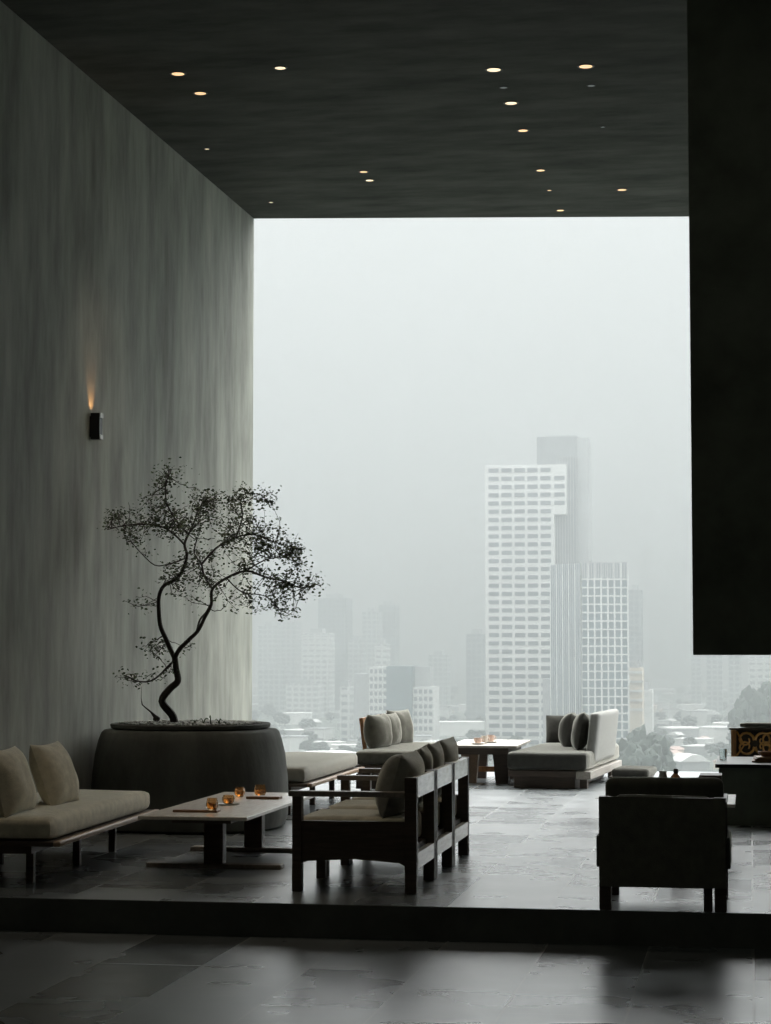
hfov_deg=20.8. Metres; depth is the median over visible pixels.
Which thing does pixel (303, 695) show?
building
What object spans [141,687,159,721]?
sapling
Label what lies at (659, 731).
tree
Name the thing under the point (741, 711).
tree
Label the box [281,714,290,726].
tree
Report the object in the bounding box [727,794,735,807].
side table
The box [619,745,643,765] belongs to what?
tree
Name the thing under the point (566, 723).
cushion
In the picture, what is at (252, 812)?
coffee table
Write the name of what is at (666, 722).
house
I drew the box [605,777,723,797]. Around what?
cushion
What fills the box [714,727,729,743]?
house
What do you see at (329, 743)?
house
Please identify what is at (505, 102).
recessed light
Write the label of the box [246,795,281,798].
serving board
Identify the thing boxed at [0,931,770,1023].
floor
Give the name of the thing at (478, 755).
table
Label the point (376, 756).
seat cushion
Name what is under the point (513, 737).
tree
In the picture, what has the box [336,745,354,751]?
tree
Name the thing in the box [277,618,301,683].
building
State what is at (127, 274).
wall
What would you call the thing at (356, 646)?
building
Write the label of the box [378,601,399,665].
building
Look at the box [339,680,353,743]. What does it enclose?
building
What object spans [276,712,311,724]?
house
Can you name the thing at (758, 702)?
tree
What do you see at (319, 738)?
house
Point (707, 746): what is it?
tree
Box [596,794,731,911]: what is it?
armchair
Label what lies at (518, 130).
recessed light
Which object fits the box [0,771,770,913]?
floor
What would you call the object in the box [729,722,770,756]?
decorative box
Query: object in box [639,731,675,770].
tree
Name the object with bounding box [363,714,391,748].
cushion
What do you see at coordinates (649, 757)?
tree
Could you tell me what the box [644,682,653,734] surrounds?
building
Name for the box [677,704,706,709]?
house
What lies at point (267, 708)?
tree
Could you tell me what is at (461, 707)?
house
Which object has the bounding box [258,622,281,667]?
building
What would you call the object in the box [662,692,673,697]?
house
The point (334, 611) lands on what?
building
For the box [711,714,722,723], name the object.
tree
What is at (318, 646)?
building
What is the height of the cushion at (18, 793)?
0.511 m
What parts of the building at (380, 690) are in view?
glass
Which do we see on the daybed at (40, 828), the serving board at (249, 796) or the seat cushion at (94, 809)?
the seat cushion at (94, 809)
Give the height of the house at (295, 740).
7.415 m
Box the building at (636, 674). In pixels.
[629,660,643,732]
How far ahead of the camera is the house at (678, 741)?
940.14 m
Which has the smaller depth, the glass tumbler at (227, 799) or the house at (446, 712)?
the glass tumbler at (227, 799)
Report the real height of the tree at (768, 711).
31.045 m
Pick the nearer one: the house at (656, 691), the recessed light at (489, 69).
the recessed light at (489, 69)
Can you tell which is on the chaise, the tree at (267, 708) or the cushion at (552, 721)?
the cushion at (552, 721)
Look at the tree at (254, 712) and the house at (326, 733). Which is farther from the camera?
the tree at (254, 712)
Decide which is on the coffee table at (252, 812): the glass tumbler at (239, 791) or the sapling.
the glass tumbler at (239, 791)
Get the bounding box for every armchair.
[288,770,435,893]
[321,763,452,878]
[351,757,468,865]
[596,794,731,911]
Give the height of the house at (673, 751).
4.191 m
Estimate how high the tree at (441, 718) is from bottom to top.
6.666 m
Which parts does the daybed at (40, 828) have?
leg, under frame, leg, leg, rail, leg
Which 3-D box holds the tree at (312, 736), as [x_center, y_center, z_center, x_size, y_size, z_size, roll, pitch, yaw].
[-34.840,103.871,961.942,8.173,7.423,7.928,-1,-4,17]
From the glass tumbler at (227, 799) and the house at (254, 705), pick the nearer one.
the glass tumbler at (227, 799)
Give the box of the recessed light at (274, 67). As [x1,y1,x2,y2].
[273,66,286,69]
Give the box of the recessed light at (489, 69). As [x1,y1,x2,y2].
[485,67,502,72]
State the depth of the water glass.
18.54 m
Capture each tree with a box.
[97,457,329,722]
[252,710,259,720]
[261,704,275,717]
[273,711,285,727]
[279,729,287,735]
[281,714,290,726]
[299,718,314,728]
[299,740,315,750]
[301,731,317,740]
[313,741,329,750]
[326,712,335,723]
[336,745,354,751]
[354,742,367,751]
[439,716,446,720]
[447,714,458,720]
[465,729,480,738]
[475,715,485,721]
[507,735,526,748]
[615,738,641,759]
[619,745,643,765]
[626,724,646,742]
[636,748,664,770]
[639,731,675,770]
[654,723,662,730]
[655,711,666,719]
[656,728,667,735]
[662,734,674,745]
[673,710,681,721]
[680,717,695,726]
[682,736,696,744]
[686,715,697,722]
[704,743,715,756]
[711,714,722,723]
[711,741,729,754]
[727,698,755,749]
[739,684,770,722]
[757,681,770,696]
[761,695,770,722]
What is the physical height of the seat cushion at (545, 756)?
0.199 m
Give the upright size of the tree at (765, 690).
33.782 m
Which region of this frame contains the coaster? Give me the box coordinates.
[218,803,238,804]
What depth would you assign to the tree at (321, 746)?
861.56 m
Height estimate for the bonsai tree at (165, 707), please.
2.265 m
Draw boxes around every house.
[252,684,257,691]
[252,703,257,710]
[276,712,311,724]
[281,729,303,735]
[281,735,289,751]
[290,735,308,751]
[298,719,321,728]
[303,727,333,740]
[303,750,355,753]
[308,736,322,740]
[313,741,345,747]
[331,744,356,749]
[347,740,357,743]
[413,734,433,740]
[413,740,461,741]
[439,708,452,720]
[439,721,484,735]
[446,705,457,710]
[454,737,468,739]
[458,704,465,711]
[650,688,674,693]
[654,689,673,694]
[654,720,668,725]
[658,726,698,737]
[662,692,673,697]
[662,708,681,720]
[665,719,675,725]
[667,732,684,739]
[670,746,683,752]
[670,750,681,753]
[673,723,697,726]
[673,753,710,771]
[674,737,713,745]
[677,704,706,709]
[680,744,715,755]
[681,710,706,725]
[697,709,720,721]
[699,726,726,742]
[712,722,728,725]
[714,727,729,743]
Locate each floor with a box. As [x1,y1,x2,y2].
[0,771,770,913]
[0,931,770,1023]
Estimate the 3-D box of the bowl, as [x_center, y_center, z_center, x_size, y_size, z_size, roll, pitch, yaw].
[3.333,2.111,18.325,0.170,0.045,0.170,-1,-4,10]
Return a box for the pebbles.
[119,719,260,725]
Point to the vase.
(661, 773)
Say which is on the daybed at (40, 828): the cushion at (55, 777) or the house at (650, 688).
the cushion at (55, 777)
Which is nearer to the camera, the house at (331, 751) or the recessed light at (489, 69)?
the recessed light at (489, 69)
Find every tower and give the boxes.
[485,435,591,748]
[543,562,629,755]
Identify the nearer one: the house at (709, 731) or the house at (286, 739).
the house at (286, 739)
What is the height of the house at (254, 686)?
7.649 m
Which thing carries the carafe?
on the side table at (731, 802)
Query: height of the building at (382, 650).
50.142 m
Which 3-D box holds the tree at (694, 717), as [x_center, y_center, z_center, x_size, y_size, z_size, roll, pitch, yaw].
[169.074,116.368,1164.689,8.378,8.111,6.398,3,-4,-35]
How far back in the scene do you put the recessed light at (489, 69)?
17.75 m
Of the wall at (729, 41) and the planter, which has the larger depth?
the planter
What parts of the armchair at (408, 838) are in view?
leg, leg, armrest, leg, rail, rail, leg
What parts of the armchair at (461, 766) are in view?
leg, armrest, leg, rail, rail, leg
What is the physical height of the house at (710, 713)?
6.900 m
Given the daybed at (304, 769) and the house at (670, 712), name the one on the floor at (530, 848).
the daybed at (304, 769)
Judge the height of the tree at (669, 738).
7.513 m
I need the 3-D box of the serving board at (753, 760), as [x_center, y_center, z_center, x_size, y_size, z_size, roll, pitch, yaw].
[3.353,2.174,18.348,0.300,0.014,0.300,-1,-4,10]
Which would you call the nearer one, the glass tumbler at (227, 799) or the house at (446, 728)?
the glass tumbler at (227, 799)
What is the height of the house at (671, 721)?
4.041 m
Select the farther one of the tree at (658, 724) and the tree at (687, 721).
the tree at (687, 721)
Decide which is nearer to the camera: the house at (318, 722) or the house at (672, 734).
the house at (672, 734)
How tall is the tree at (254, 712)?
8.466 m
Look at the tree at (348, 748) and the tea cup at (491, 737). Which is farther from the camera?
the tree at (348, 748)
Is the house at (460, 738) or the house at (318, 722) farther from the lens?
the house at (318, 722)
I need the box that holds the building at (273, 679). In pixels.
[258,663,290,715]
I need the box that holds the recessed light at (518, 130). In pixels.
[517,129,528,131]
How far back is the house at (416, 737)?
941.86 m
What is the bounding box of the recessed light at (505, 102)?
[503,101,518,104]
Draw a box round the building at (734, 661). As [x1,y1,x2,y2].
[728,655,741,710]
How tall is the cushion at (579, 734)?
0.450 m
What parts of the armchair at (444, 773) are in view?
leg, leg, armrest, leg, rail, rail, leg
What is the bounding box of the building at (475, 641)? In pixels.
[466,629,485,720]
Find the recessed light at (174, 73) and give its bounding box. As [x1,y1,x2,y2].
[169,71,185,75]
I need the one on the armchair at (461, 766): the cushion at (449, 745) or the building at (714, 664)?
the cushion at (449, 745)
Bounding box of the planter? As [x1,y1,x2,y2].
[91,720,288,833]
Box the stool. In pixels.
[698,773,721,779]
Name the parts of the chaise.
frame, rail, backrest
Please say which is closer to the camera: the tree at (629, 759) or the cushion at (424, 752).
the cushion at (424, 752)
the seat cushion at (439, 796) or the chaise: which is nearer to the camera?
the seat cushion at (439, 796)
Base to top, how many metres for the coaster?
0.008 m
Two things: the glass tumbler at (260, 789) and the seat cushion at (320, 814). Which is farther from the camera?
the glass tumbler at (260, 789)
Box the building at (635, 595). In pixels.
[629,585,642,667]
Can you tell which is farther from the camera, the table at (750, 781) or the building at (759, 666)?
the building at (759, 666)
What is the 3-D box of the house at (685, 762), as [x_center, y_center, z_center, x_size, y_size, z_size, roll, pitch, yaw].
[111.593,92.114,770.493,11.652,6.620,14.030,1,-4,-11]
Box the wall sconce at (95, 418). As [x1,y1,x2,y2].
[90,413,103,439]
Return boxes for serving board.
[173,809,219,812]
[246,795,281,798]
[752,759,770,762]
[753,757,770,760]
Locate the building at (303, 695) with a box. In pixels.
[286,679,323,718]
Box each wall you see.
[0,1,253,792]
[687,0,770,654]
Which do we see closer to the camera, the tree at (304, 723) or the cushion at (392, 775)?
the cushion at (392, 775)
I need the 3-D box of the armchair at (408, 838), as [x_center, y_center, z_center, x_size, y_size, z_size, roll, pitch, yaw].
[-0.140,2.040,13.505,0.815,0.716,0.824,-1,-4,10]
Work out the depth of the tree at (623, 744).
553.42 m
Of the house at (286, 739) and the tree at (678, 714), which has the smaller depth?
the house at (286, 739)
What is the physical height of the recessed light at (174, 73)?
0.006 m
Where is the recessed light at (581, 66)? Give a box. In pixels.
[577,64,594,68]
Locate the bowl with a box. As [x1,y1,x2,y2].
[758,751,770,756]
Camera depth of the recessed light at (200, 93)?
18.52 m
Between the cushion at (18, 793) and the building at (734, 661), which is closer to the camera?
the cushion at (18, 793)
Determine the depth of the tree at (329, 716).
1245.63 m
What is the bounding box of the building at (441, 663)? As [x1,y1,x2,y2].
[428,651,450,707]
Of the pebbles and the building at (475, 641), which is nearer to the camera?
the pebbles
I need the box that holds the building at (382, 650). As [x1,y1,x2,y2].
[374,639,389,666]
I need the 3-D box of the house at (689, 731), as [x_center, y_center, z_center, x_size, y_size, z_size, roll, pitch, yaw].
[147.939,110.219,1048.083,17.678,5.573,21.954,1,-4,-13]
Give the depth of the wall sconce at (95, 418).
17.89 m
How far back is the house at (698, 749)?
889.35 m
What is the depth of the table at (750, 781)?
17.95 m
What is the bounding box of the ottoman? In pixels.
[609,765,656,777]
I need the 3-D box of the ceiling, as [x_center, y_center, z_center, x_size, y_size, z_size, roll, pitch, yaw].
[0.186,-4.539,9.967,8.130,0.600,29.500,-1,-4,10]
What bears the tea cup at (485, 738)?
on the table at (478, 755)
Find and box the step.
[0,898,770,948]
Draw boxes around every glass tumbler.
[206,798,217,809]
[222,795,234,803]
[234,787,244,796]
[254,784,265,794]
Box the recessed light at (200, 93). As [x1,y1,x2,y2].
[193,91,207,95]
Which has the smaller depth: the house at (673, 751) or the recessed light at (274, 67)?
the recessed light at (274, 67)
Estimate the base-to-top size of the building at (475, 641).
56.170 m
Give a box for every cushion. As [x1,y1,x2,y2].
[0,746,36,817]
[0,789,149,839]
[29,741,78,804]
[285,752,357,782]
[304,809,420,836]
[329,800,439,824]
[352,795,455,814]
[356,742,434,764]
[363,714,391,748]
[375,750,424,818]
[380,713,401,744]
[386,709,413,742]
[413,746,432,804]
[422,741,443,768]
[435,737,458,794]
[507,743,618,770]
[546,715,563,742]
[558,712,576,746]
[571,712,589,749]
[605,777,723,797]
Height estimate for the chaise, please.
0.802 m
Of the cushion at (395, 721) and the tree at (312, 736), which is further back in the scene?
the tree at (312, 736)
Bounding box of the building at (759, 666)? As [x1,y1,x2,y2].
[748,655,770,689]
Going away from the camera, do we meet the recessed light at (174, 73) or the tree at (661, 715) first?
the recessed light at (174, 73)
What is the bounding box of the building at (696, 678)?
[690,577,701,703]
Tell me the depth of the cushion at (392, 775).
13.21 m
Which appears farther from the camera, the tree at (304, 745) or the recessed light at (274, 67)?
the tree at (304, 745)
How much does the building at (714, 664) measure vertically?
47.599 m
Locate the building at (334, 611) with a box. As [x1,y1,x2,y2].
[318,594,351,710]
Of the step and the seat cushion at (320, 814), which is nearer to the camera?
the step
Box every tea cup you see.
[474,738,483,742]
[481,736,489,742]
[487,735,495,740]
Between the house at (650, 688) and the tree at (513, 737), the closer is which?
the tree at (513, 737)
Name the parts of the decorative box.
post, rail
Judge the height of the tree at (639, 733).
24.896 m
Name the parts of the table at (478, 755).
leg, leg, under frame, leg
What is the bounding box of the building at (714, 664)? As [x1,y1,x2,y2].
[706,655,722,716]
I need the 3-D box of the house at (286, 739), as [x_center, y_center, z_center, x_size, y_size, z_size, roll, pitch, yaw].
[-46.284,96.726,863.399,10.301,9.160,13.085,-1,-4,19]
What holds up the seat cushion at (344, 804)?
on the armchair at (444, 773)
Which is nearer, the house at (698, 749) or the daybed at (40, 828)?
the daybed at (40, 828)
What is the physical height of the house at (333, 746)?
4.155 m
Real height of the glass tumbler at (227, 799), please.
0.060 m
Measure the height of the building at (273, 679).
34.446 m
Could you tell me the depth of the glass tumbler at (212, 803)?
14.33 m
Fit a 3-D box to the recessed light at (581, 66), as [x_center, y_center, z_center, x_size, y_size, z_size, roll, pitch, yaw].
[1.685,-3.747,17.661,0.151,0.006,0.151,-1,-4,10]
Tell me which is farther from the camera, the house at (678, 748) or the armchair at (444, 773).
the house at (678, 748)
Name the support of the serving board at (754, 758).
on the serving board at (753, 760)
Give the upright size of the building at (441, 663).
42.347 m
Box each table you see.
[138,792,313,869]
[457,739,530,783]
[715,756,770,825]
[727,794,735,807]
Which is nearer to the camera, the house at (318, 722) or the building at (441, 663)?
the house at (318, 722)
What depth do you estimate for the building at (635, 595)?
1171.88 m
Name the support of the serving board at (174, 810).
on the coffee table at (252, 812)
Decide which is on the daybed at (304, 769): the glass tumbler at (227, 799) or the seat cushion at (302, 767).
the seat cushion at (302, 767)
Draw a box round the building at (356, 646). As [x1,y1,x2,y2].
[348,636,365,685]
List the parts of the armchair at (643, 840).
leg, leg, support leg, leg, leg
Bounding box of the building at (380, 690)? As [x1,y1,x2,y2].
[354,666,438,739]
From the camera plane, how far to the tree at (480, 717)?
1171.60 m
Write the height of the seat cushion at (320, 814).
0.196 m
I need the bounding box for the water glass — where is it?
[719,749,726,759]
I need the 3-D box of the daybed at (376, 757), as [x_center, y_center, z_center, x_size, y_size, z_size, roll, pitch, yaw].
[0.183,2.606,22.826,0.772,0.765,2.220,-1,-4,10]
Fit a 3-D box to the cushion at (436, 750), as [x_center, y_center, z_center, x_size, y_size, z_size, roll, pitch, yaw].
[0.288,1.798,14.488,0.288,0.463,0.370,-1,-4,13]
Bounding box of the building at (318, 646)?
[301,628,334,716]
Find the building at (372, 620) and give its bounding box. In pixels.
[362,608,382,672]
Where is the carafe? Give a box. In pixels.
[671,769,679,777]
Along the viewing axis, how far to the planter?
17.21 m
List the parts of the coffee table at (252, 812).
under frame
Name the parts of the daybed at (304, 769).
leg, under frame, leg, leg, rail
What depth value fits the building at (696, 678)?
1529.91 m
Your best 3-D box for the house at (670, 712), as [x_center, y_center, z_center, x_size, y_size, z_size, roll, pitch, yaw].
[175.792,124.206,1286.640,9.384,7.812,11.920,1,-4,-10]
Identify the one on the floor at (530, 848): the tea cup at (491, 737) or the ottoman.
the ottoman
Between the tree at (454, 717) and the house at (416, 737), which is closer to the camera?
the house at (416, 737)
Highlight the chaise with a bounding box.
[507,709,621,788]
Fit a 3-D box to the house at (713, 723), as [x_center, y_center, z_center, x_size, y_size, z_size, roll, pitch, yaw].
[179.511,111.356,1075.989,22.747,6.833,17.518,-1,-4,14]
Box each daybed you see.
[0,789,158,882]
[285,752,364,813]
[355,714,434,790]
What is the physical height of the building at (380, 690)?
36.854 m
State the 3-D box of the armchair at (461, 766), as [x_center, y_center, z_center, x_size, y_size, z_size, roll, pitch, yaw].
[0.146,2.144,15.155,0.815,0.716,0.824,-1,-4,10]
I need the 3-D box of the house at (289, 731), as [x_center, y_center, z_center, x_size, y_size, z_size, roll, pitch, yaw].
[-43.332,111.619,1058.691,12.055,4.120,14.971,-3,-5,37]
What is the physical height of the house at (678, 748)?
4.122 m
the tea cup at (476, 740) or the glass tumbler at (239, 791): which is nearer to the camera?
the glass tumbler at (239, 791)
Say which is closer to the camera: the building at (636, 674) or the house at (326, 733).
the building at (636, 674)
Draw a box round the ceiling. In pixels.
[0,0,688,218]
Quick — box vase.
[659,771,666,776]
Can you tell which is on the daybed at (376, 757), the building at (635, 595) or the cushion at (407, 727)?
the cushion at (407, 727)

